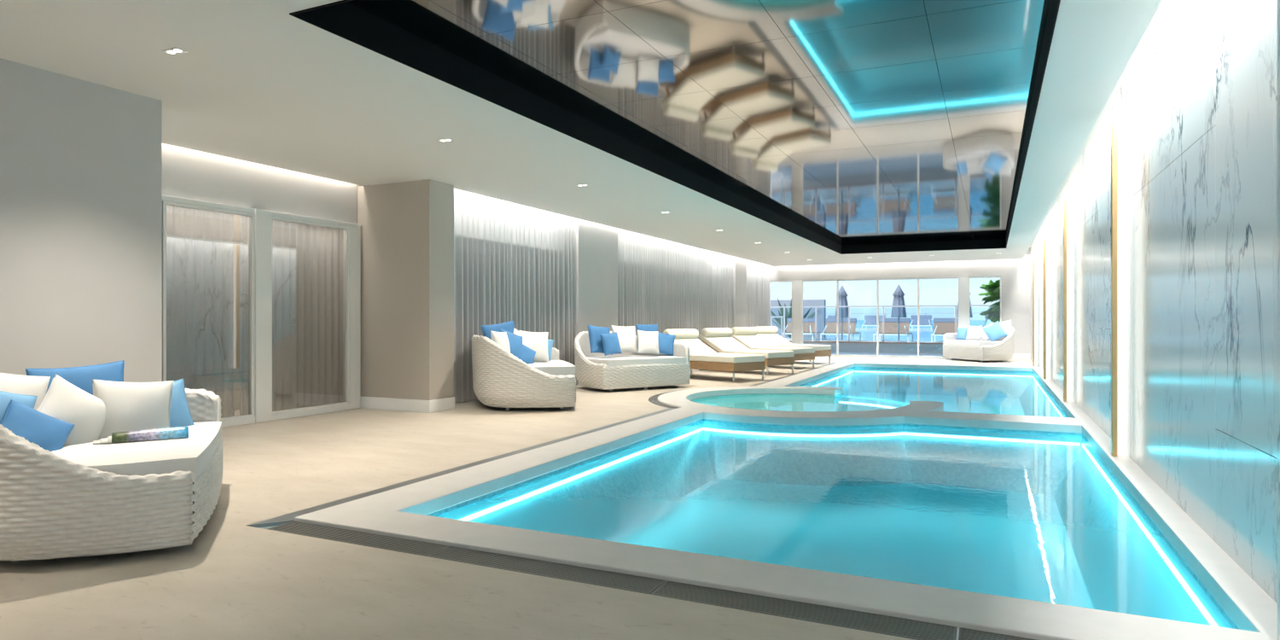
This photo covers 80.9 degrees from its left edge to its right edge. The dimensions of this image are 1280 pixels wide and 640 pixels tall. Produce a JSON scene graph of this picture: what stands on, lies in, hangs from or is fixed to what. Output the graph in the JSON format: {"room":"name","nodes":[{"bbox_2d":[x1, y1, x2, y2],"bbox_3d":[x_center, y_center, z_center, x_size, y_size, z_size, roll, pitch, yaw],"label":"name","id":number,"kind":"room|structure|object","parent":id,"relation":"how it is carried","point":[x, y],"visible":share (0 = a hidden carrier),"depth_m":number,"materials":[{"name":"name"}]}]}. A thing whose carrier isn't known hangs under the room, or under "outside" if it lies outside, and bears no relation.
{"room":"spa","nodes":[
{"label":"spa","id":0,"kind":"room"},
{"bbox_2d":[0,58,162,382],"bbox_3d":[-5.550,-0.475,3.110,0.310,3.350,6.940,0,0,25],"label":"wall","id":1,"kind":"structure","parent":0,"point":[81,160],"depth_m":5.62,"materials":[{"name":"grey paint"}]},
{"bbox_2d":[162,143,357,224],"bbox_3d":[-4.802,-0.475,8.423,0.270,3.350,4.000,0,0,25],"label":"wall","id":2,"kind":"structure","parent":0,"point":[187,173],"depth_m":8.74,"materials":[{"name":"grey paint"}]},
{"bbox_2d":[162,194,360,427],"bbox_3d":[-4.395,-0.037,8.887,0.115,2.475,2.785,0,0,25],"label":"door","id":3,"kind":"structure","parent":2,"relation":"attached to","point":[259,221],"depth_m":8.80,"materials":[{"name":"white"}]},
{"bbox_2d":[234,185,366,410],"bbox_3d":[-5.213,-0.475,9.222,1.150,3.350,5.700,0,0,25],"label":"wall","id":4,"kind":"structure","parent":0,"point":[237,334],"depth_m":9.91,"materials":[{"name":"beige paint"}]},
{"bbox_2d":[0,354,1032,639],"bbox_3d":[1.138,1.275,11.774,10.500,0.150,28.300,0,0,25],"label":"floor","id":5,"kind":"structure","parent":0,"point":[235,580],"depth_m":3.51,"materials":[{"name":"stone"}]},
{"bbox_2d":[0,388,223,561],"bbox_3d":[-3.160,0.754,4.360,1.276,0.892,1.917,0,0,-25],"label":"daybed","id":6,"kind":"object","parent":5,"relation":"on","point":[84,499],"visible":0.83,"depth_m":3.66,"materials":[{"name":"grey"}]},
{"bbox_2d":[0,390,37,424],"bbox_3d":[-3.484,0.559,4.029,0.172,0.478,0.474,0,0,29],"label":"cushion","id":7,"kind":"object","parent":6,"relation":"on","point":[27,400],"visible":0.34,"depth_m":4.12,"materials":[{"name":"blue fabric"}]},
{"bbox_2d":[0,372,50,410],"bbox_3d":[-3.618,0.492,4.275,0.159,0.458,0.465,0,0,34],"label":"cushion","id":8,"kind":"object","parent":6,"relation":"on","point":[26,385],"visible":0.46,"depth_m":4.35,"materials":[{"name":"white fabric"}]},
{"bbox_2d":[0,399,74,451],"bbox_3d":[-3.313,0.649,4.088,0.207,0.429,0.450,0,0,32],"label":"cushion","id":9,"kind":"object","parent":6,"relation":"on","point":[50,433],"visible":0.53,"depth_m":4.07,"materials":[{"name":"blue fabric"}]},
{"bbox_2d":[36,373,105,445],"bbox_3d":[-3.307,0.578,4.374,0.196,0.521,0.535,0,0,9],"label":"cushion","id":10,"kind":"object","parent":6,"relation":"on","point":[64,401],"visible":0.53,"depth_m":4.34,"materials":[{"name":"white fabric"}]},
{"bbox_2d":[25,360,124,395],"bbox_3d":[-3.546,0.535,4.751,0.537,0.530,0.210,0,0,-37],"label":"cushion","id":11,"kind":"object","parent":6,"relation":"on","point":[82,377],"visible":0.28,"depth_m":4.74,"materials":[{"name":"blue fabric"}]},
{"bbox_2d":[92,379,174,439],"bbox_3d":[-3.142,0.587,4.648,0.460,0.443,0.194,0,0,-43],"label":"cushion","id":12,"kind":"object","parent":6,"relation":"on","point":[130,406],"visible":0.53,"depth_m":4.60,"materials":[{"name":"white fabric"}]},
{"bbox_2d":[51,421,221,477],"bbox_3d":[-3.103,0.773,4.382,1.092,0.107,1.630,0,0,-25],"label":"seat cushion","id":13,"kind":"object","parent":6,"relation":"on","point":[196,453],"depth_m":4.04,"materials":[{"name":"white fabric"}]},
{"bbox_2d":[93,425,188,443],"bbox_3d":[-2.959,0.684,4.463,0.470,0.064,0.140,0,0,-33],"label":"magazine","id":14,"kind":"object","parent":6,"relation":"on","point":[174,432],"visible":1,"depth_m":4.44,"materials":[{"name":"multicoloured paper"}]},
{"bbox_2d":[169,378,194,427],"bbox_3d":[-3.215,0.625,5.010,0.443,0.438,0.162,0,0,-36],"label":"cushion","id":15,"kind":"object","parent":6,"relation":"on","point":[180,416],"visible":0.31,"depth_m":5.05,"materials":[{"name":"blue fabric"}]},
{"bbox_2d":[166,204,234,417],"bbox_3d":[-5.134,-0.210,8.221,0.039,2.780,1.554,0,0,25],"label":"panel","id":16,"kind":"object","parent":5,"relation":"on","point":[200,243],"visible":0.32,"depth_m":8.52,"materials":[{"name":"glass"}]},
{"bbox_2d":[239,215,343,415],"bbox_3d":[-4.436,-0.210,9.716,0.043,2.780,1.654,0,0,25],"label":"curtain","id":17,"kind":"object","parent":5,"relation":"on","point":[308,259],"visible":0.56,"depth_m":9.77,"materials":[{"name":"fabric"}]},
{"bbox_2d":[267,521,448,556],"bbox_3d":[-1.572,1.210,4.134,1.149,0.021,0.187,0,0,25],"label":"drain grate","id":18,"kind":"object","parent":5,"relation":"on","point":[404,545],"visible":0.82,"depth_m":4.12,"materials":[{"name":"grey"}]},
{"bbox_2d":[357,179,453,400],"bbox_3d":[-3.221,-0.299,10.173,1.355,2.999,0.490,0,0,25],"label":"wall pier","id":19,"kind":"object","parent":5,"relation":"on","point":[407,228],"visible":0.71,"depth_m":9.89,"materials":[{"name":"beige paint"}]},
{"bbox_2d":[360,396,454,412],"bbox_3d":[-3.167,1.123,10.136,1.265,0.155,0.512,0,0,25],"label":"baseboard","id":20,"kind":"structure","parent":19,"relation":"attached to","point":[417,405],"depth_m":9.87,"materials":[{"name":"white paint"}]},
{"bbox_2d":[246,407,677,527],"bbox_3d":[-0.864,1.210,7.231,0.160,0.021,6.397,0,0,25],"label":"drain cover","id":21,"kind":"object","parent":5,"relation":"on","point":[284,519],"visible":0.44,"depth_m":5.54,"materials":[{"name":"silver metal"}]},
{"bbox_2d":[471,334,576,410],"bbox_3d":[-1.662,0.707,10.557,1.410,0.986,2.014,0,0,-13],"label":"daybed","id":22,"kind":"object","parent":5,"relation":"on","point":[500,379],"visible":0.97,"depth_m":9.69,"materials":[{"name":"white wicker"}]},
{"bbox_2d":[480,320,514,339],"bbox_3d":[-2.006,0.307,10.860,0.585,0.583,0.204,0,0,-40],"label":"cushion","id":23,"kind":"object","parent":22,"relation":"on","point":[509,326],"visible":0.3,"depth_m":10.81,"materials":[{"name":"blue fabric"}]},
{"bbox_2d":[490,330,510,353],"bbox_3d":[-1.856,0.339,10.014,0.182,0.381,0.368,0,0,34],"label":"cushion","id":24,"kind":"object","parent":22,"relation":"on","point":[500,338],"visible":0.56,"depth_m":9.95,"materials":[{"name":"white fabric"}]},
{"bbox_2d":[499,327,522,360],"bbox_3d":[-1.769,0.360,10.292,0.210,0.485,0.517,0,0,39],"label":"cushion","id":25,"kind":"object","parent":22,"relation":"on","point":[515,341],"visible":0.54,"depth_m":10.27,"materials":[{"name":"blue fabric"}]},
{"bbox_2d":[513,328,535,349],"bbox_3d":[-1.661,0.392,10.575,0.545,0.536,0.189,0,0,-43],"label":"cushion","id":26,"kind":"object","parent":22,"relation":"on","point":[526,341],"visible":0.42,"depth_m":10.58,"materials":[{"name":"white fabric"}]},
{"bbox_2d":[522,343,535,364],"bbox_3d":[-1.592,0.512,10.462,0.167,0.383,0.405,0,0,43],"label":"cushion","id":27,"kind":"object","parent":22,"relation":"on","point":[528,355],"visible":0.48,"depth_m":10.42,"materials":[{"name":"blue fabric"}]},
{"bbox_2d":[518,330,548,361],"bbox_3d":[-1.524,0.397,10.822,0.466,0.478,0.204,0,0,-21],"label":"cushion","id":28,"kind":"object","parent":22,"relation":"on","point":[540,339],"visible":0.62,"depth_m":10.80,"materials":[{"name":"white fabric"}]},
{"bbox_2d":[547,338,553,360],"bbox_3d":[-1.500,0.465,11.184,0.478,0.473,0.165,0,0,-22],"label":"cushion","id":29,"kind":"object","parent":22,"relation":"on","point":[550,342],"visible":0.26,"depth_m":11.22,"materials":[{"name":"blue fabric"}]},
{"bbox_2d":[529,360,575,375],"bbox_3d":[-1.595,0.686,10.568,1.207,0.128,1.711,0,0,-13],"label":"seat cushion","id":30,"kind":"object","parent":22,"relation":"on","point":[552,367],"depth_m":9.90,"materials":[{"name":"white fabric"}]},
{"bbox_2d":[425,546,665,594],"bbox_3d":[-0.483,1.210,3.626,1.238,0.021,0.187,0,0,25],"label":"drain grate","id":31,"kind":"object","parent":5,"relation":"on","point":[591,576],"visible":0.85,"depth_m":3.59,"materials":[{"name":"grey"}]},
{"bbox_2d":[573,331,690,391],"bbox_3d":[-0.214,0.707,13.261,2.014,0.986,1.410,0,0,-34],"label":"daybed","id":32,"kind":"object","parent":5,"relation":"on","point":[598,370],"visible":0.85,"depth_m":12.72,"materials":[{"name":"white wicker"}]},
{"bbox_2d":[587,324,612,354],"bbox_3d":[-0.695,0.360,13.102,0.216,0.537,0.560,0,0,42],"label":"cushion","id":33,"kind":"object","parent":32,"relation":"on","point":[596,344],"visible":0.77,"depth_m":12.97,"materials":[{"name":"blue fabric"}]},
{"bbox_2d":[599,331,621,355],"bbox_3d":[-0.503,0.428,13.007,0.177,0.402,0.403,0,0,42],"label":"cushion","id":34,"kind":"object","parent":32,"relation":"on","point":[610,342],"visible":1,"depth_m":12.93,"materials":[{"name":"blue fabric"}]},
{"bbox_2d":[610,325,638,353],"bbox_3d":[-0.266,0.360,13.423,0.530,0.505,0.215,0,0,-37],"label":"cushion","id":35,"kind":"object","parent":32,"relation":"on","point":[626,335],"visible":0.83,"depth_m":13.37,"materials":[{"name":"white fabric"}]},
{"bbox_2d":[586,354,686,366],"bbox_3d":[-0.179,0.728,13.204,1.711,0.118,1.207,0,0,-34],"label":"seat cushion","id":36,"kind":"object","parent":32,"relation":"on","point":[619,360],"depth_m":12.82,"materials":[{"name":"white fabric"}]},
{"bbox_2d":[635,324,657,339],"bbox_3d":[0.150,0.318,13.837,0.473,0.461,0.173,0,0,-34],"label":"cushion","id":37,"kind":"object","parent":32,"relation":"on","point":[639,327],"visible":0.35,"depth_m":13.80,"materials":[{"name":"blue fabric"}]},
{"bbox_2d":[637,330,659,354],"bbox_3d":[0.150,0.412,13.430,0.445,0.443,0.193,0,0,-21],"label":"cushion","id":38,"kind":"object","parent":32,"relation":"on","point":[648,340],"visible":1,"depth_m":13.36,"materials":[{"name":"white fabric"}]},
{"bbox_2d":[657,331,675,355],"bbox_3d":[0.433,0.444,13.646,0.480,0.465,0.192,0,0,-13],"label":"cushion","id":39,"kind":"object","parent":32,"relation":"on","point":[666,341],"visible":0.62,"depth_m":13.59,"materials":[{"name":"blue fabric"}]},
{"bbox_2d":[648,389,680,407],"bbox_3d":[0.788,1.208,11.905,1.006,0.019,3.573,0,0,25],"label":"drain grate","id":40,"kind":"object","parent":5,"relation":"on","point":[653,399],"visible":0.43,"depth_m":10.93,"materials":[{"name":"grey"}]},
{"bbox_2d":[663,328,765,382],"bbox_3d":[1.446,0.705,15.306,0.930,0.991,2.090,0,0,-41],"label":"sun lounger","id":41,"kind":"object","parent":5,"relation":"on","point":[702,357],"visible":0.74,"depth_m":14.80,"materials":[{"name":"fabric"}]},
{"bbox_2d":[674,338,716,354],"bbox_3d":[1.038,0.582,15.776,0.930,0.470,0.820,0,0,-41],"label":"backrest cushion","id":42,"kind":"object","parent":41,"relation":"on","point":[696,346],"depth_m":15.77,"materials":[{"name":"white fabric"}]},
{"bbox_2d":[698,327,794,375],"bbox_3d":[2.392,0.705,17.095,0.930,0.991,2.090,0,0,-41],"label":"sun lounger","id":43,"kind":"object","parent":5,"relation":"on","point":[719,340],"visible":0.82,"depth_m":17.15,"materials":[{"name":"white"}]},
{"bbox_2d":[698,333,748,353],"bbox_3d":[1.984,0.582,17.564,0.930,0.470,0.820,0,0,-41],"label":"backrest cushion","id":44,"kind":"object","parent":43,"relation":"on","point":[721,343],"depth_m":17.44,"materials":[{"name":"white fabric"}]},
{"bbox_2d":[731,326,814,369],"bbox_3d":[3.310,0.705,19.061,0.930,0.991,2.090,0,0,-41],"label":"sun lounger","id":45,"kind":"object","parent":5,"relation":"on","point":[747,336],"visible":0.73,"depth_m":19.15,"materials":[{"name":"white"}]},
{"bbox_2d":[731,334,773,349],"bbox_3d":[2.902,0.582,19.530,0.930,0.470,0.820,0,0,-41],"label":"backrest cushion","id":46,"kind":"object","parent":45,"relation":"on","point":[751,341],"depth_m":19.40,"materials":[{"name":"white fabric"}]},
{"bbox_2d":[294,361,1277,639],"bbox_3d":[3.480,1.224,11.718,5.770,0.092,17.820,0,0,25],"label":"pool coping","id":47,"kind":"object","parent":5,"relation":"on","point":[401,512],"visible":0.93,"depth_m":3.98,"materials":[{"name":"white stone"}]},
{"bbox_2d":[749,362,836,386],"bbox_3d":[3.724,1.210,17.056,0.160,0.021,8.260,0,0,25],"label":"drain cover","id":48,"kind":"object","parent":5,"relation":"on","point":[758,384],"visible":0.38,"depth_m":15.87,"materials":[{"name":"silver metal"}]},
{"bbox_2d":[755,325,831,364],"bbox_3d":[4.177,0.705,20.918,0.930,0.991,2.090,0,0,-41],"label":"sun lounger","id":49,"kind":"object","parent":5,"relation":"on","point":[769,334],"visible":0.52,"depth_m":21.03,"materials":[{"name":"white"}]},
{"bbox_2d":[756,333,791,345],"bbox_3d":[3.769,0.582,21.388,0.930,0.470,0.820,0,0,-41],"label":"backrest cushion","id":50,"kind":"object","parent":49,"relation":"on","point":[773,339],"depth_m":21.28,"materials":[{"name":"white fabric"}]},
{"bbox_2d":[650,580,957,639],"bbox_3d":[0.640,1.210,3.101,1.227,0.021,0.187,0,0,25],"label":"drain grate","id":51,"kind":"object","parent":5,"relation":"on","point":[901,627],"visible":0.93,"depth_m":3.07,"materials":[{"name":"grey"}]},
{"bbox_2d":[426,418,1239,629],"bbox_3d":[1.709,1.595,6.484,4.330,0.650,6.185,0,0,25],"label":"swimming pool","id":52,"kind":"object","parent":5,"relation":"in","point":[1033,521],"visible":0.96,"depth_m":7.05,"materials":[{"name":"liquid"}]},
{"bbox_2d":[459,427,703,520],"bbox_3d":[-0.365,1.393,7.090,0.049,0.028,5.400,0,0,25],"label":"led strip","id":53,"kind":"object","parent":52,"relation":"attached to","point":[526,496],"visible":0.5,"depth_m":6.44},
{"bbox_2d":[703,427,1080,445],"bbox_3d":[2.871,1.393,9.021,4.255,0.028,0.471,0,0,12],"label":"led strip","id":54,"kind":"object","parent":52,"relation":"attached to","point":[704,428],"visible":1,"depth_m":8.96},
{"bbox_2d":[1082,443,1217,626],"bbox_3d":[3.643,1.393,5.578,0.049,0.028,6.050,0,0,25],"label":"led strip","id":55,"kind":"object","parent":52,"relation":"attached to","point":[1208,618],"visible":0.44,"depth_m":4.45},
{"bbox_2d":[689,366,1076,433],"bbox_3d":[4.855,1.595,14.343,5.279,0.650,11.200,0,0,25],"label":"swimming pool","id":56,"kind":"object","parent":5,"relation":"in","point":[985,394],"visible":0.18,"depth_m":18.48,"materials":[{"name":"teal tile"}]},
{"bbox_2d":[691,393,834,411],"bbox_3d":[2.188,1.425,11.144,2.949,0.309,3.214,0,0,-21],"label":"water","id":57,"kind":"structure","parent":56,"relation":"attached to","point":[785,402],"depth_m":12.72,"materials":[{"name":"liquid"}]},
{"bbox_2d":[836,402,890,411],"bbox_3d":[3.753,1.657,11.759,0.345,0.515,1.848,0,0,-21],"label":"sill","id":58,"kind":"structure","parent":57,"relation":"attached to","point":[840,406],"depth_m":12.29,"materials":[{"name":"teal tile"}]},
{"bbox_2d":[838,401,896,408],"bbox_3d":[3.833,1.399,11.791,0.323,0.028,1.926,0,0,-21],"label":"led strip","id":59,"kind":"object","parent":58,"relation":"attached to","point":[840,401],"visible":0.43,"depth_m":12.25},
{"bbox_2d":[855,370,1031,377],"bbox_3d":[7.642,1.393,19.189,4.190,0.028,0.049,0,0,25],"label":"led strip","id":60,"kind":"object","parent":56,"relation":"attached to","point":[855,370],"visible":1,"depth_m":19.11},
{"bbox_2d":[1032,376,1063,417],"bbox_3d":[7.393,1.393,13.610,0.049,0.028,10.240,0,0,25],"label":"led strip","id":61,"kind":"object","parent":56,"relation":"attached to","point":[1052,404],"visible":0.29,"depth_m":12.97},
{"bbox_2d":[942,326,1014,361],"bbox_3d":[9.885,0.707,21.756,1.410,0.986,2.014,0,0,-13],"label":"daybed","id":62,"kind":"object","parent":5,"relation":"on","point":[1002,349],"visible":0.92,"depth_m":21.03,"materials":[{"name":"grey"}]},
{"bbox_2d":[956,327,968,340],"bbox_3d":[9.627,0.444,22.382,0.174,0.377,0.394,0,0,-43],"label":"cushion","id":63,"kind":"object","parent":62,"relation":"on","point":[962,333],"visible":0.94,"depth_m":22.34,"materials":[{"name":"blue fabric"}]},
{"bbox_2d":[944,339,1001,346],"bbox_3d":[9.820,0.686,21.736,1.207,0.128,1.711,0,0,-13],"label":"seat cushion","id":64,"kind":"object","parent":62,"relation":"on","point":[947,342],"depth_m":21.48,"materials":[{"name":"white fabric"}]},
{"bbox_2d":[965,325,982,340],"bbox_3d":[9.781,0.402,21.997,0.198,0.431,0.447,0,0,-35],"label":"cushion","id":65,"kind":"object","parent":62,"relation":"on","point":[973,333],"visible":0.97,"depth_m":21.93,"materials":[{"name":"white fabric"}]},
{"bbox_2d":[977,322,993,341],"bbox_3d":[10.005,0.381,21.500,0.582,0.588,0.216,0,0,18],"label":"cushion","id":66,"kind":"object","parent":62,"relation":"on","point":[982,332],"visible":0.44,"depth_m":21.51,"materials":[{"name":"white fabric"}]},
{"bbox_2d":[982,320,1006,341],"bbox_3d":[10.025,0.360,21.225,0.640,0.620,0.235,0,0,6],"label":"cushion","id":67,"kind":"object","parent":62,"relation":"on","point":[994,332],"visible":0.95,"depth_m":21.16,"materials":[{"name":"blue fabric"}]},
{"bbox_2d":[999,320,1011,337],"bbox_3d":[10.350,0.297,21.407,0.567,0.556,0.202,0,0,32],"label":"cushion","id":68,"kind":"object","parent":62,"relation":"on","point":[1006,326],"visible":0.44,"depth_m":21.32,"materials":[{"name":"white fabric"}]},
{"bbox_2d":[958,627,1036,639],"bbox_3d":[1.740,1.210,2.587,1.183,0.021,0.187,0,0,25],"label":"drain grate","id":69,"kind":"object","parent":5,"relation":"on","point":[964,633],"visible":1,"depth_m":2.84,"materials":[{"name":"grey"}]},
{"bbox_2d":[407,180,754,399],"bbox_3d":[0.474,-0.475,18.210,0.150,3.350,17.200,0,0,25],"label":"wall","id":70,"kind":"structure","parent":0,"point":[464,193],"depth_m":12.75,"materials":[{"name":"white paint"}]},
{"bbox_2d":[456,236,722,392],"bbox_3d":[0.460,-0.075,18.216,0.080,2.350,17.200,0,0,25],"label":"curtain","id":71,"kind":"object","parent":70,"relation":"in","point":[464,239],"depth_m":12.45,"materials":[{"name":"grey"}]},
{"bbox_2d":[0,0,1167,266],"bbox_3d":[1.138,-2.050,11.774,10.500,0.500,28.300,0,0,25],"label":"ceiling","id":72,"kind":"structure","parent":0,"point":[258,82],"depth_m":6.56,"materials":[{"name":"white paint"}]},
{"bbox_2d":[161,47,187,55],"bbox_3d":[-3.128,-1.797,5.048,0.150,0.006,0.090,0,0,25],"label":"recessed light","id":73,"kind":"object","parent":72,"relation":"in","point":[177,49],"visible":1,"depth_m":5.04,"materials":[{"name":"white"}]},
{"bbox_2d":[289,0,1060,254],"bbox_3d":[3.593,-1.911,11.693,4.097,0.238,17.970,0,0,25],"label":"trim","id":74,"kind":"structure","parent":72,"relation":"attached to","point":[343,19],"depth_m":6.60,"materials":[{"name":"black"}]},
{"bbox_2d":[348,0,1050,245],"bbox_3d":[3.593,-2.040,11.693,4.097,0.020,17.970,0,0,25],"label":"ceiling","id":75,"kind":"structure","parent":72,"relation":"attached to","point":[851,122],"depth_m":6.48,"materials":[{"name":"metal"}]},
{"bbox_2d":[571,217,746,385],"bbox_3d":[0.990,-0.470,18.333,0.180,3.340,10.340,0,0,25],"label":"columns","id":76,"kind":"structure","parent":0,"point":[596,244],"depth_m":14.34,"materials":[{"name":"grey paint"}]},
{"bbox_2d":[453,188,576,402],"bbox_3d":[-1.983,-0.410,11.943,0.102,3.180,3.744,0,0,25],"label":"curtain","id":77,"kind":"object","parent":76,"relation":"hanging from","point":[561,218],"visible":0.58,"depth_m":11.91,"materials":[{"name":"fabric"}]},
{"bbox_2d":[618,228,684,335],"bbox_3d":[0.282,-0.410,16.795,0.106,3.180,3.734,0,0,25],"label":"curtain","id":78,"kind":"object","parent":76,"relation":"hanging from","point":[661,317],"visible":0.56,"depth_m":16.79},
{"bbox_2d":[683,244,733,341],"bbox_3d":[1.903,-0.410,20.265,0.105,3.180,3.854,0,0,25],"label":"curtain","id":79,"kind":"object","parent":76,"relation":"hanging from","point":[704,298],"visible":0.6,"depth_m":20.16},
{"bbox_2d":[746,260,769,326],"bbox_3d":[3.826,-0.410,24.383,0.106,3.180,2.984,0,0,25],"label":"curtain","id":80,"kind":"object","parent":76,"relation":"hanging from","point":[758,283],"visible":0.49,"depth_m":24.35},
{"bbox_2d":[769,247,1030,359],"bbox_3d":[8.023,-0.475,24.331,8.650,3.350,0.320,0,0,25],"label":"wall","id":81,"kind":"structure","parent":0,"point":[1015,274],"depth_m":23.26,"materials":[{"name":"grey paint"}]},
{"bbox_2d":[769,280,792,343],"bbox_3d":[4.813,-0.059,25.741,0.900,2.519,0.080,0,0,25],"label":"window","id":82,"kind":"structure","parent":81,"relation":"in","point":[770,281],"depth_m":25.53,"materials":[{"name":"white"}]},
{"bbox_2d":[801,276,960,357],"bbox_3d":[7.706,-0.059,24.385,4.930,2.519,0.090,0,0,25],"label":"door","id":83,"kind":"structure","parent":81,"relation":"in","point":[958,277],"depth_m":24.34,"materials":[{"name":"white"}]},
{"bbox_2d":[968,275,1001,325],"bbox_3d":[10.580,-0.059,23.048,0.930,2.519,0.080,0,0,25],"label":"window","id":84,"kind":"structure","parent":81,"relation":"in","point":[987,276],"depth_m":22.89,"materials":[{"name":"white"}]},
{"bbox_2d":[1010,353,1029,359],"bbox_3d":[11.326,1.120,22.625,0.760,0.160,0.016,0,0,25],"label":"baseboard","id":85,"kind":"structure","parent":81,"relation":"attached to","point":[1016,356],"depth_m":22.56,"materials":[{"name":"white paint"}]},
{"bbox_2d":[1030,0,1277,603],"bbox_3d":[5.796,-0.475,9.599,0.220,3.350,28.300,0,0,25],"label":"wall","id":86,"kind":"structure","parent":0,"point":[1200,91],"depth_m":4.38,"materials":[{"name":"stone"}]},
{"bbox_2d":[1032,246,1038,366],"bbox_3d":[9.834,-0.307,18.669,0.134,2.970,0.088,0,0,25],"label":"wall fin","id":87,"kind":"structure","parent":86,"relation":"attached to","point":[1035,249],"depth_m":18.63,"materials":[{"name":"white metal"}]},
{"bbox_2d":[1043,227,1051,379],"bbox_3d":[8.002,-0.307,14.745,0.134,2.970,0.088,0,0,25],"label":"wall fin","id":88,"kind":"structure","parent":86,"relation":"attached to","point":[1047,231],"depth_m":14.71,"materials":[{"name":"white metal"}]},
{"bbox_2d":[1063,192,1074,401],"bbox_3d":[6.123,-0.307,10.722,0.134,2.970,0.088,0,0,25],"label":"wall fin","id":89,"kind":"structure","parent":86,"relation":"attached to","point":[1068,199],"depth_m":10.69,"materials":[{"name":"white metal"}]},
{"bbox_2d":[1111,108,1130,457],"bbox_3d":[4.127,-0.307,6.445,0.134,2.970,0.088,0,0,25],"label":"wall fin","id":90,"kind":"structure","parent":86,"relation":"attached to","point":[1120,119],"depth_m":6.41,"materials":[{"name":"white paint"}]},
{"bbox_2d":[1277,0,1279,639],"bbox_3d":[2.218,-0.310,2.369,0.144,2.977,0.670,0,0,25],"label":"wall pier","id":91,"kind":"object","parent":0,"point":[1278,1],"depth_m":2.69,"materials":[{"name":"paint"}]},
{"label":"outside","id":92,"kind":"structure","parent":0,"visible":0},
{"bbox_2d":[785,328,942,354],"bbox_3d":[17.090,1.085,48.416,70.000,0.430,45.800,0,0,25],"label":"deck","id":93,"kind":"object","parent":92,"point":[843,347],"visible":0.15,"depth_m":27.23,"materials":[{"name":"tile"}]},
{"bbox_2d":[769,298,791,337],"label":"spiky plant","id":94,"kind":"object","parent":93,"relation":"on","point":[787,317],"depth_m":32.79,"materials":[{"name":"green plant"}]},
{"bbox_2d":[769,299,826,337],"bbox_3d":[5.359,-0.015,36.236,7.050,1.770,0.400,0,0,25],"label":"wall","id":95,"kind":"structure","parent":93,"relation":"on","point":[821,318],"depth_m":34.85,"materials":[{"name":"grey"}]},
{"bbox_2d":[782,318,822,341],"bbox_3d":[6.646,0.413,30.779,1.280,0.914,1.940,0,0,25],"label":"lounger","id":96,"kind":"object","parent":93,"relation":"on","point":[808,323],"visible":0.57,"depth_m":30.51,"materials":[{"name":"white paint"}]},
{"bbox_2d":[820,318,861,341],"bbox_3d":[8.069,0.413,30.114,1.280,0.914,1.940,0,0,25],"label":"lounger","id":97,"kind":"object","parent":93,"relation":"on","point":[830,326],"visible":0.92,"depth_m":29.92,"materials":[{"name":"brown"}]},
{"bbox_2d":[834,285,848,341],"bbox_3d":[7.730,-0.205,28.727,0.518,2.150,0.518,0,0,-42],"label":"closed parasol","id":98,"kind":"object","parent":93,"relation":"on","point":[843,311],"visible":0.78,"depth_m":28.58,"materials":[{"name":"grey"}]},
{"bbox_2d":[788,340,942,343],"bbox_3d":[7.458,0.849,27.789,70.000,0.038,0.330,0,0,25],"label":"deck edge","id":99,"kind":"structure","parent":93,"relation":"on","point":[788,340],"depth_m":27.18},
{"bbox_2d":[769,304,990,342],"bbox_3d":[8.261,0.170,27.442,14.510,1.320,0.056,0,0,25],"label":"glass railing","id":100,"kind":"object","parent":99,"relation":"on","point":[956,305],"visible":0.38,"depth_m":27.36,"materials":[{"name":"grey"}]},
{"bbox_2d":[861,314,884,330],"bbox_3d":[19.192,0.276,61.429,1.664,1.189,2.522,0,0,25],"label":"lounger","id":101,"kind":"object","parent":93,"relation":"on","point":[869,320],"visible":0.67,"depth_m":61.29,"materials":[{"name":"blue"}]},
{"bbox_2d":[821,331,942,341],"bbox_3d":[19.399,1.000,41.544,36.000,0.200,28.300,0,0,25],"label":"pool","id":102,"kind":"object","parent":93,"relation":"in","point":[865,335],"visible":0.05,"depth_m":36.84,"materials":[{"name":"blue"}]},
{"bbox_2d":[872,318,913,342],"bbox_3d":[9.890,0.413,29.264,1.280,0.914,1.940,0,0,25],"label":"lounger","id":103,"kind":"object","parent":93,"relation":"on","point":[890,324],"visible":0.76,"depth_m":29.04,"materials":[{"name":"brown"}]},
{"bbox_2d":[890,285,906,342],"bbox_3d":[9.597,-0.205,27.856,0.518,2.150,0.518,0,0,-42],"label":"closed parasol","id":104,"kind":"object","parent":93,"relation":"on","point":[898,299],"visible":0.94,"depth_m":27.73,"materials":[{"name":"grey"}]},
{"bbox_2d":[909,314,933,330],"bbox_3d":[22.454,0.276,59.906,1.664,1.189,2.522,0,0,25],"label":"lounger","id":105,"kind":"object","parent":93,"relation":"on","point":[925,320],"visible":0.91,"depth_m":59.63,"materials":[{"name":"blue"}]},
{"bbox_2d":[930,318,958,342],"bbox_3d":[11.757,0.413,28.392,1.280,0.914,1.940,0,0,25],"label":"lounger","id":106,"kind":"object","parent":93,"relation":"on","point":[941,326],"visible":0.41,"depth_m":28.30,"materials":[{"name":"brown"}]},
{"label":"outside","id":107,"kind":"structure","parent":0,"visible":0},
{"bbox_2d":[799,320,985,385],"bbox_3d":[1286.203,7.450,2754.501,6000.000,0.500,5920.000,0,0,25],"label":"sea","id":108,"kind":"structure","parent":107,"point":[859,322],"depth_m":974.85,"materials":[{"name":"blue liquid"}]},
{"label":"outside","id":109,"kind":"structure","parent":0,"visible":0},
{"bbox_2d":[831,352,942,357],"bbox_3d":[6.851,1.270,26.489,70.000,0.100,2.600,0,0,25],"label":"floor","id":110,"kind":"structure","parent":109,"point":[857,353],"depth_m":25.87,"materials":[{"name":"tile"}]},
{"bbox_2d":[978,279,1000,327],"bbox_3d":[11.748,-0.034,24.395,1.443,2.516,1.526,0,0,32],"label":"palm tree","id":111,"kind":"object","parent":110,"relation":"on","point":[993,288],"visible":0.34,"depth_m":24.17,"materials":[{"name":"green plant"}]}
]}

